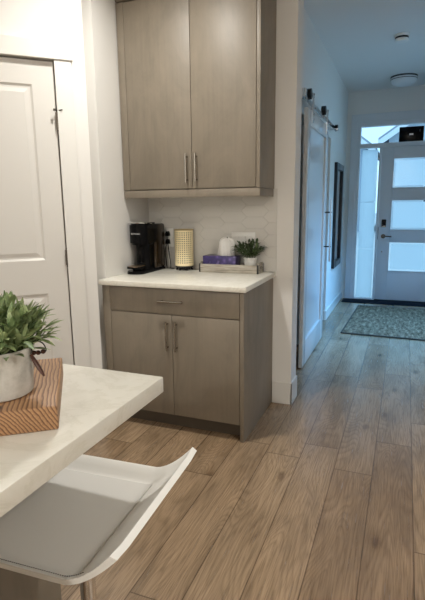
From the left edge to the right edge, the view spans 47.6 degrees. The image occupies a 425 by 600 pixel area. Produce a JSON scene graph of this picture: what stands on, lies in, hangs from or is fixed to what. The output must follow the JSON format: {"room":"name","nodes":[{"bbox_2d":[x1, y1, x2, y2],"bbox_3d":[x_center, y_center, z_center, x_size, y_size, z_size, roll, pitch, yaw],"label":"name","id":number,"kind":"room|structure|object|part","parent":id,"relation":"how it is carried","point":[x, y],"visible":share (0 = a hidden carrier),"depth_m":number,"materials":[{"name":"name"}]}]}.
{"room":"kitchen","nodes":[
{"label":"kitchen","id":0,"kind":"room"},
{"bbox_2d":[0,0,101,368],"bbox_3d":[-1.367,-0.561,2.595,1.400,2.830,0.120,-5,12,-23],"label":"wall","id":1,"kind":"structure","parent":0,"point":[57,20],"depth_m":2.68,"materials":[{"name":"white paint"}]},
{"bbox_2d":[0,57,73,364],"bbox_3d":[-1.165,-0.226,2.684,0.742,2.110,0.079,-5,12,-23],"label":"door","id":2,"kind":"structure","parent":1,"relation":"in","point":[33,250],"depth_m":2.69,"materials":[{"name":"white wood"}]},
{"bbox_2d":[0,34,90,366],"bbox_3d":[-1.176,-0.266,2.654,0.922,2.223,0.026,-5,12,-23],"label":"trim","id":3,"kind":"structure","parent":1,"relation":"attached to","point":[60,52],"depth_m":2.72,"materials":[{"name":"white wood"}]},
{"bbox_2d":[81,0,148,369],"bbox_3d":[-0.617,-0.685,3.181,0.120,2.830,0.582,4,12,21],"label":"wall","id":4,"kind":"structure","parent":0,"point":[113,214],"depth_m":2.93,"materials":[{"name":"white paint"}]},
{"bbox_2d":[60,298,424,599],"bbox_3d":[0.774,0.987,2.127,5.600,0.080,10.380,4,12,21],"label":"floor","id":5,"kind":"structure","parent":0,"point":[324,497],"depth_m":2.29,"materials":[{"name":"brown wood"}]},
{"bbox_2d":[0,568,61,599],"bbox_3d":[-1.277,0.817,0.642,0.885,0.870,2.125,4,12,21],"label":"kitchen island","id":6,"kind":"object","parent":5,"relation":"on","point":[13,585],"visible":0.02,"depth_m":1.35,"materials":[{"name":"beige wood"}]},
{"bbox_2d":[0,364,162,517],"bbox_3d":[-1.128,0.380,0.480,1.286,0.042,2.198,4,12,21],"label":"island countertop","id":7,"kind":"structure","parent":6,"relation":"on","point":[94,401],"depth_m":0.98,"materials":[{"name":"white stone"}]},
{"bbox_2d":[0,358,62,435],"bbox_3d":[-0.540,0.215,1.051,0.400,0.050,0.325,-4,11,-15],"label":"serving board","id":8,"kind":"object","parent":7,"relation":"on","point":[38,410],"visible":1,"depth_m":0.95,"materials":[{"name":"brown wood"}]},
{"bbox_2d":[0,290,62,402],"bbox_3d":[-0.443,0.086,0.996,0.271,0.220,0.283,4,12,21],"label":"potted plant","id":9,"kind":"object","parent":8,"relation":"on","point":[19,323],"visible":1,"depth_m":0.97,"materials":[{"name":"green plant"}]},
{"bbox_3d":[-0.447,0.145,1.006,0.150,0.101,0.150,4,12,21],"label":"pot","id":10,"kind":"part","parent":9,"relation":"part of","materials":[{"name":"ceramic"}]},
{"bbox_3d":[-0.358,0.098,0.993,0.027,0.033,0.025,0,11,4],"label":"wire handle","id":11,"kind":"part","parent":9,"relation":"part of","materials":[{"name":"black metal"}]},
{"bbox_2d":[0,447,196,599],"bbox_3d":[-0.313,0.770,1.205,0.443,0.723,0.424,3,12,18],"label":"bar stool","id":12,"kind":"object","parent":5,"relation":"on","point":[76,525],"visible":0.94,"depth_m":1.14,"materials":[{"name":"white plastic"}]},
{"bbox_2d":[102,278,272,442],"bbox_3d":[-0.137,0.311,3.137,0.908,0.882,0.671,4,12,21],"label":"base cabinet","id":13,"kind":"object","parent":5,"relation":"on","point":[211,351],"visible":0.83,"depth_m":2.85,"materials":[{"name":"beige wood"}]},
{"bbox_3d":[-0.424,0.379,2.949,0.412,0.618,0.020,4,12,21],"label":"door","id":14,"kind":"part","parent":13,"relation":"part of","materials":[{"name":"beige wood"}]},
{"bbox_3d":[-0.269,0.212,2.822,0.012,0.176,0.036,4,12,21],"label":"handle","id":15,"kind":"part","parent":13,"relation":"part of","materials":[{"name":"silver metal"}]},
{"bbox_3d":[-0.242,0.011,2.772,0.157,0.012,0.036,4,12,21],"label":"handle","id":16,"kind":"part","parent":13,"relation":"part of","materials":[{"name":"silver metal"}]},
{"bbox_3d":[-0.235,0.011,2.799,0.828,0.149,0.020,4,12,21],"label":"drawer","id":17,"kind":"part","parent":13,"relation":"part of","materials":[{"name":"beige wood"}]},
{"bbox_3d":[-0.215,0.215,2.801,0.012,0.176,0.036,4,12,21],"label":"handle","id":18,"kind":"part","parent":13,"relation":"part of","materials":[{"name":"silver metal"}]},
{"bbox_2d":[99,268,275,292],"bbox_3d":[-0.136,-0.139,3.052,0.932,0.030,0.662,4,12,21],"label":"countertop","id":19,"kind":"structure","parent":13,"relation":"on","point":[167,278],"depth_m":2.87,"materials":[{"name":"white stone"}]},
{"bbox_2d":[127,222,165,274],"bbox_3d":[-0.460,-0.358,3.244,0.134,0.334,0.370,4,12,21],"label":"coffee machine","id":20,"kind":"object","parent":19,"relation":"on","point":[148,237],"visible":1,"depth_m":3.21,"materials":[{"name":"black plastic"}]},
{"bbox_3d":[-0.483,-0.503,3.160,0.129,0.016,0.118,4,12,21],"label":"lever","id":21,"kind":"part","parent":20,"relation":"part of","materials":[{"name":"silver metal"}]},
{"bbox_3d":[-0.419,-0.380,3.345,0.132,0.300,0.142,4,12,21],"label":"water tank","id":22,"kind":"part","parent":20,"relation":"part of","materials":[{"name":"black plastic"}]},
{"bbox_2d":[174,229,193,270],"bbox_3d":[-0.195,-0.346,3.317,0.137,0.281,0.137,-1,11,-1],"label":"lamp","id":23,"kind":"object","parent":19,"relation":"on","point":[184,253],"visible":1,"depth_m":3.27,"materials":[{"name":"beige ceramic"}]},
{"bbox_2d":[199,261,263,273],"bbox_3d":[0.124,-0.220,3.199,0.408,0.066,0.130,4,12,21],"label":"tray","id":24,"kind":"object","parent":19,"relation":"on","point":[220,268],"visible":0.9,"depth_m":3.14,"materials":[{"name":"grey wood"}]},
{"bbox_2d":[203,237,239,264],"bbox_3d":[0.061,-0.310,3.207,0.230,0.222,0.103,4,12,21],"label":"tissue box","id":25,"kind":"object","parent":24,"relation":"in","point":[225,255],"visible":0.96,"depth_m":3.17,"materials":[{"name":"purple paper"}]},
{"bbox_2d":[231,238,266,265],"bbox_3d":[0.222,-0.287,3.100,0.242,0.215,0.191,4,12,21],"label":"potted plant","id":26,"kind":"object","parent":24,"relation":"in","point":[250,260],"visible":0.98,"depth_m":3.11,"materials":[{"name":"green plant"}]},
{"bbox_3d":[0.247,-0.233,3.146,0.086,0.091,0.086,4,12,21],"label":"pot","id":27,"kind":"part","parent":26,"relation":"part of","materials":[{"name":"white ceramic"}]},
{"bbox_3d":[-0.037,0.404,2.798,0.413,0.618,0.020,4,12,21],"label":"door","id":28,"kind":"part","parent":13,"relation":"part of","materials":[{"name":"beige wood"}]},
{"bbox_3d":[0.281,0.334,2.993,0.022,0.882,0.634,4,12,21],"label":"panel","id":29,"kind":"part","parent":13,"relation":"part of","materials":[{"name":"beige wood"}]},
{"bbox_2d":[341,305,424,340],"bbox_3d":[2.218,0.249,5.569,1.260,0.015,1.565,4,12,21],"label":"area rug","id":30,"kind":"object","parent":5,"relation":"on","point":[379,321],"visible":1,"depth_m":5.50,"materials":[{"name":"fabric"}]},
{"bbox_2d":[341,298,424,306],"bbox_3d":[2.506,0.041,6.632,1.400,0.010,0.265,4,12,21],"label":"threshold","id":31,"kind":"object","parent":5,"relation":"on","point":[368,301],"visible":1,"depth_m":6.65,"materials":[{"name":"black metal"}]},
{"bbox_2d":[272,0,303,382],"bbox_3d":[0.006,-0.722,3.332,1.165,2.830,0.164,4,12,21],"label":"wall","id":32,"kind":"structure","parent":0,"point":[290,13],"depth_m":3.06,"materials":[{"name":"white paint"}]},
{"bbox_2d":[115,0,276,198],"bbox_3d":[-0.099,-1.269,2.970,0.912,1.248,0.371,4,12,21],"label":"upper cabinet","id":33,"kind":"object","parent":32,"relation":"attached to","point":[197,78],"visible":1,"depth_m":2.84,"materials":[{"name":"beige wood"}]},
{"bbox_3d":[-0.100,-1.838,2.874,0.912,0.094,0.338,4,12,21],"label":"crown moulding","id":34,"kind":"part","parent":33,"relation":"part of","materials":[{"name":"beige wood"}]},
{"bbox_3d":[-0.327,-1.231,2.917,0.430,1.093,0.020,4,12,21],"label":"door","id":35,"kind":"part","parent":33,"relation":"part of","materials":[{"name":"beige wood"}]},
{"bbox_3d":[-0.159,-0.794,2.906,0.012,0.171,0.036,4,12,21],"label":"handle","id":36,"kind":"part","parent":33,"relation":"part of","materials":[{"name":"silver metal"}]},
{"bbox_3d":[-0.101,-0.790,2.884,0.012,0.171,0.036,4,12,21],"label":"handle","id":37,"kind":"part","parent":33,"relation":"part of","materials":[{"name":"silver metal"}]},
{"bbox_3d":[0.061,-1.206,2.766,0.398,1.093,0.020,4,12,21],"label":"door","id":38,"kind":"part","parent":33,"relation":"part of","materials":[{"name":"beige wood"}]},
{"bbox_3d":[0.318,-1.221,2.832,0.022,1.100,0.334,4,12,21],"label":"panel","id":39,"kind":"part","parent":33,"relation":"part of","materials":[{"name":"beige wood"}]},
{"bbox_2d":[148,189,276,271],"bbox_3d":[-0.018,-0.476,3.296,0.935,0.535,0.010,4,12,21],"label":"backsplash","id":40,"kind":"structure","parent":32,"relation":"attached to","point":[212,219],"depth_m":3.25,"materials":[{"name":"grey tile"}]},
{"bbox_2d":[164,228,173,246],"bbox_3d":[-0.308,-0.443,3.412,0.074,0.130,0.013,4,12,21],"label":"wall outlet","id":41,"kind":"object","parent":40,"relation":"attached to","point":[171,230],"visible":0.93,"depth_m":3.40,"materials":[{"name":"white plastic"}]},
{"bbox_2d":[165,239,170,267],"bbox_3d":[-0.317,-0.327,3.409,0.029,0.206,0.042,4,12,21],"label":"plug","id":42,"kind":"object","parent":41,"relation":"attached to","point":[166,239],"visible":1,"depth_m":3.39,"materials":[{"name":"black plastic"}]},
{"bbox_2d":[165,231,173,268],"bbox_3d":[-0.298,-0.353,3.395,0.070,0.260,0.044,4,12,21],"label":"plug","id":43,"kind":"object","parent":41,"relation":"attached to","point":[167,233],"visible":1,"depth_m":3.38,"materials":[{"name":"black plastic"}]},
{"bbox_2d":[231,232,254,249],"bbox_3d":[0.205,-0.394,3.213,0.166,0.118,0.018,4,12,21],"label":"light switch","id":44,"kind":"object","parent":40,"relation":"attached to","point":[236,236],"visible":0.56,"depth_m":3.21,"materials":[{"name":"white plastic"}]},
{"bbox_2d":[272,375,296,404],"bbox_3d":[0.508,0.624,3.392,0.139,0.155,0.176,4,12,21],"label":"baseboard","id":45,"kind":"structure","parent":32,"relation":"attached to","point":[282,392],"depth_m":3.31,"materials":[{"name":"white wood"}]},
{"bbox_2d":[296,8,347,343],"bbox_3d":[1.086,-1.067,5.034,0.120,2.830,3.860,4,12,21],"label":"wall","id":46,"kind":"structure","parent":0,"point":[319,72],"depth_m":5.22,"materials":[{"name":"white paint"}]},
{"bbox_2d":[298,88,338,367],"bbox_3d":[1.036,-0.683,4.584,0.159,2.223,1.862,4,12,21],"label":"door","id":47,"kind":"structure","parent":46,"relation":"in","point":[316,132],"depth_m":4.18,"materials":[{"name":"white wood"}]},
{"bbox_3d":[0.988,-1.698,4.400,0.083,0.070,1.862,4,12,21],"label":"barn door rail","id":48,"kind":"part","parent":47,"relation":"part of","materials":[{"name":"black metal"}]},
{"bbox_2d":[323,291,340,319],"bbox_3d":[1.546,0.048,6.381,0.132,0.115,1.472,4,12,21],"label":"baseboard","id":49,"kind":"structure","parent":46,"relation":"attached to","point":[327,312],"depth_m":6.12,"materials":[{"name":"white wood"}]},
{"bbox_2d":[331,162,343,268],"bbox_3d":[1.583,-1.063,6.096,0.035,1.265,0.640,4,12,21],"label":"picture frame","id":50,"kind":"object","parent":46,"relation":"attached to","point":[339,168],"visible":1,"depth_m":6.06,"materials":[{"name":"black wood"}]},
{"bbox_2d":[304,0,424,91],"bbox_3d":[0.739,-1.879,1.569,5.600,0.100,10.380,4,12,21],"label":"ceiling","id":51,"kind":"structure","parent":0,"point":[357,36],"depth_m":4.39,"materials":[{"name":"white paint"}]},
{"bbox_2d":[394,32,409,43],"bbox_3d":[1.700,-2.347,4.328,0.132,0.060,0.132,4,12,21],"label":"smoke detector","id":52,"kind":"object","parent":51,"relation":"attached to","point":[403,37],"visible":1,"depth_m":4.29,"materials":[{"name":"white plastic"}]},
{"bbox_2d":[391,73,417,86],"bbox_3d":[2.282,-2.606,5.747,0.306,0.110,0.306,4,12,21],"label":"ceiling light","id":53,"kind":"object","parent":51,"relation":"attached to","point":[404,79],"visible":1,"depth_m":5.65,"materials":[{"name":"white metal"}]},
{"bbox_2d":[341,85,424,297],"bbox_3d":[2.638,-1.377,6.529,1.890,2.830,0.120,4,12,21],"label":"wall","id":54,"kind":"structure","parent":0,"point":[408,98],"depth_m":6.42,"materials":[{"name":"white paint"}]},
{"bbox_2d":[356,148,377,297],"bbox_3d":[2.162,-1.053,6.768,0.255,2.070,0.008,4,12,21],"label":"window","id":55,"kind":"structure","parent":54,"relation":"in","point":[369,157],"depth_m":6.76,"materials":[{"name":"clear glass"}]},
{"bbox_2d":[344,109,424,299],"bbox_3d":[2.585,-1.197,6.574,1.360,2.460,0.122,4,12,21],"label":"trim","id":56,"kind":"structure","parent":54,"relation":"attached to","point":[360,146],"depth_m":6.59,"materials":[{"name":"grey paint"}]},
{"bbox_2d":[399,126,423,141],"bbox_3d":[2.611,-2.178,6.328,0.300,0.186,0.046,4,12,21],"label":"box","id":57,"kind":"object","parent":56,"relation":"on","point":[413,133],"visible":1,"depth_m":6.31,"materials":[{"name":"black plastic"}]},
{"bbox_2d":[374,145,424,301],"bbox_3d":[2.715,-1.003,6.511,0.909,2.074,0.105,4,12,21],"label":"door","id":58,"kind":"structure","parent":54,"relation":"in","point":[389,285],"depth_m":6.59,"materials":[{"name":"grey paint"}]},
{"bbox_2d":[374,299,424,302],"bbox_3d":[2.747,0.013,6.760,0.912,0.012,0.115,4,12,21],"label":"trim","id":59,"kind":"structure","parent":54,"relation":"attached to","point":[374,299],"depth_m":6.76,"materials":[{"name":"black metal"}]},
{"label":"outside","id":60,"kind":"structure","parent":0,"visible":0},
{"bbox_2d":[354,213,424,296],"bbox_3d":[15.765,-6.722,41.477,80.000,0.130,75.220,4,12,21],"label":"ground","id":61,"kind":"structure","parent":60,"point":[390,243],"depth_m":12.50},
{"bbox_2d":[357,136,379,231],"bbox_3d":[6.530,-8.375,30.701,7.850,7.460,10.060,4,12,21],"label":"house","id":62,"kind":"structure","parent":61,"relation":"on","point":[363,140],"depth_m":25.59,"materials":[{"name":"blue"}]},
{"bbox_2d":[378,124,424,229],"bbox_3d":[13.830,-7.859,27.861,7.650,7.360,10.060,4,12,21],"label":"house","id":63,"kind":"structure","parent":61,"relation":"on","point":[392,135],"depth_m":24.67,"materials":[{"name":"grey"}]}
]}

